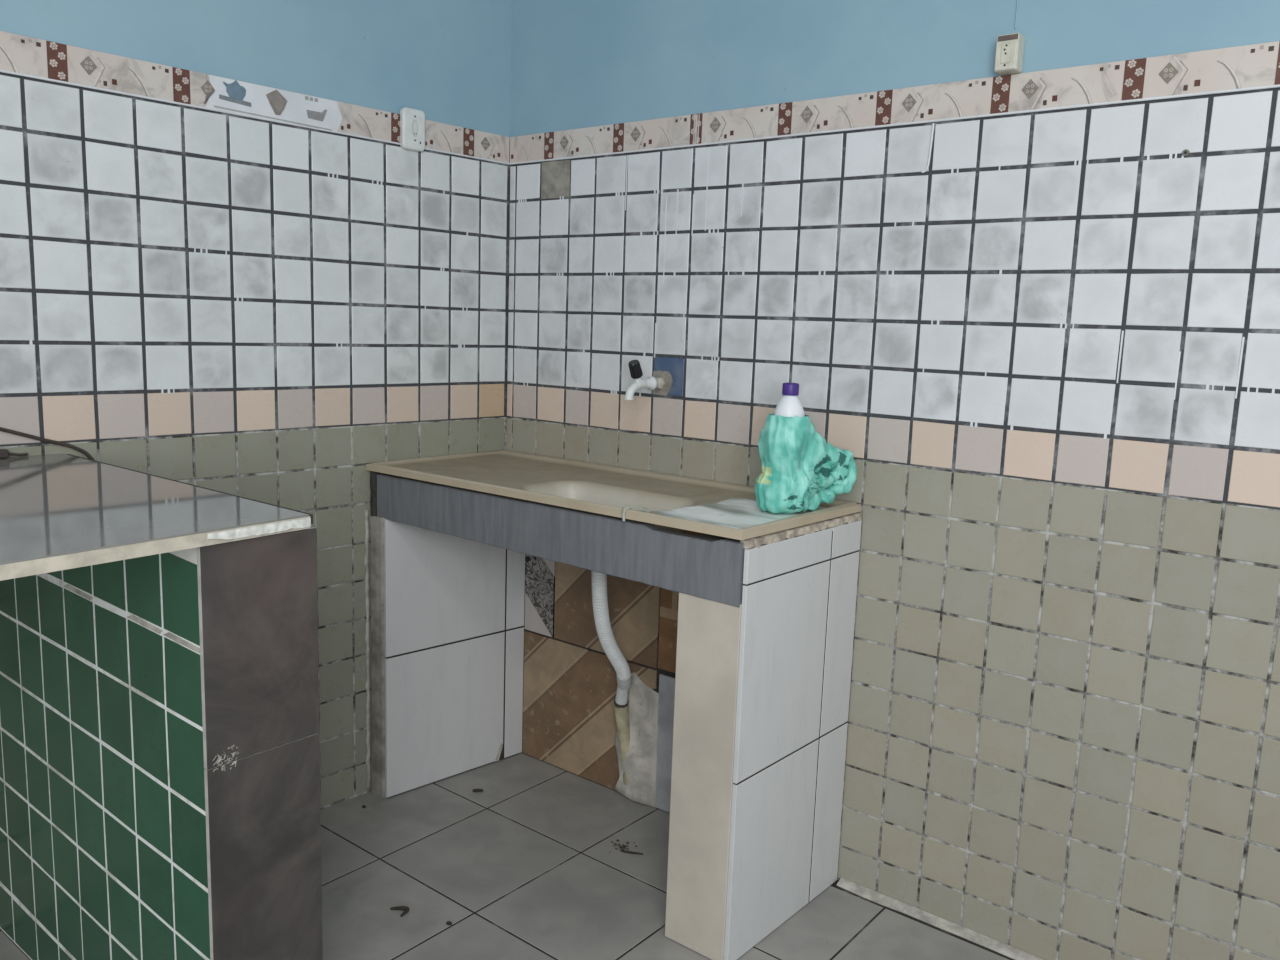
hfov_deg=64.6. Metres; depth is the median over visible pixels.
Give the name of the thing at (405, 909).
scrap
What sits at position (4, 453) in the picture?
plug
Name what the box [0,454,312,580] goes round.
countertop
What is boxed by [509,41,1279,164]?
trim
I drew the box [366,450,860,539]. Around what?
countertop
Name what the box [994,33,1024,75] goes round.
power outlet
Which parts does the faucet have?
knob, spout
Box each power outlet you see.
[400,107,424,151]
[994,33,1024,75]
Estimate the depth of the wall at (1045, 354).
2.13 m
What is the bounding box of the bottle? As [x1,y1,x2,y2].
[774,382,804,416]
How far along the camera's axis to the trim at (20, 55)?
2.27 m
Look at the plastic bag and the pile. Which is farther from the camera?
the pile
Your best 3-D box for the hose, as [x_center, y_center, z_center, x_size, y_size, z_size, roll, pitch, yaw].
[-0.068,0.397,2.606,0.061,0.501,0.342,4,9,13]
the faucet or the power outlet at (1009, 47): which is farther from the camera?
the faucet
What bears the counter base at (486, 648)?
on the floor
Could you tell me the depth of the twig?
2.54 m
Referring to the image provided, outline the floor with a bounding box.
[0,752,1013,959]
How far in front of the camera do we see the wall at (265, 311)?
2.42 m
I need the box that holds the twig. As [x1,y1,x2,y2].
[620,850,642,854]
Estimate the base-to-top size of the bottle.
0.276 m
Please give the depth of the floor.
2.37 m
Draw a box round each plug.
[0,449,27,457]
[1182,149,1189,155]
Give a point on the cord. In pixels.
(932, 132)
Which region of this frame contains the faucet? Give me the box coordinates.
[624,360,664,399]
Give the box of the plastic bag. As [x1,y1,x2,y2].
[755,413,856,513]
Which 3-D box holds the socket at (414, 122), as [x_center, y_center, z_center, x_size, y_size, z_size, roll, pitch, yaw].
[-0.588,-0.918,2.643,0.003,0.042,0.017,10,12,41]
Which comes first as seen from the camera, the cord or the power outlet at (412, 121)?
the cord
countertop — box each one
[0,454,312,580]
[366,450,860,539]
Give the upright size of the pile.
0.004 m
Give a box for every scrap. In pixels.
[390,906,408,916]
[472,789,482,791]
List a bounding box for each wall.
[0,0,511,808]
[506,0,1279,959]
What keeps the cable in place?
on the countertop at (58, 512)
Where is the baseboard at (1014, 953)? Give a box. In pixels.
[837,877,1043,959]
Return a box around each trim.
[0,31,509,164]
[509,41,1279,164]
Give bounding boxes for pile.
[609,839,636,852]
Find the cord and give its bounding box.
[921,123,934,172]
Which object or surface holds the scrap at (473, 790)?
on the floor
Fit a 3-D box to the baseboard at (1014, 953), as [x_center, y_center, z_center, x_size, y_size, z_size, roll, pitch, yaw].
[1.294,1.095,1.788,2.100,0.012,0.026,9,11,38]
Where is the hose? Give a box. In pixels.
[591,571,631,707]
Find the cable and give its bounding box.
[0,427,93,459]
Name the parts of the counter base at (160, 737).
panel, panel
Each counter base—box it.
[0,527,322,959]
[364,471,861,959]
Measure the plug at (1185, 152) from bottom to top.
0.011 m
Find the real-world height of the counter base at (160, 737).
0.983 m
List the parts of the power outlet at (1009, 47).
plate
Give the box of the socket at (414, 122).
[412,120,417,136]

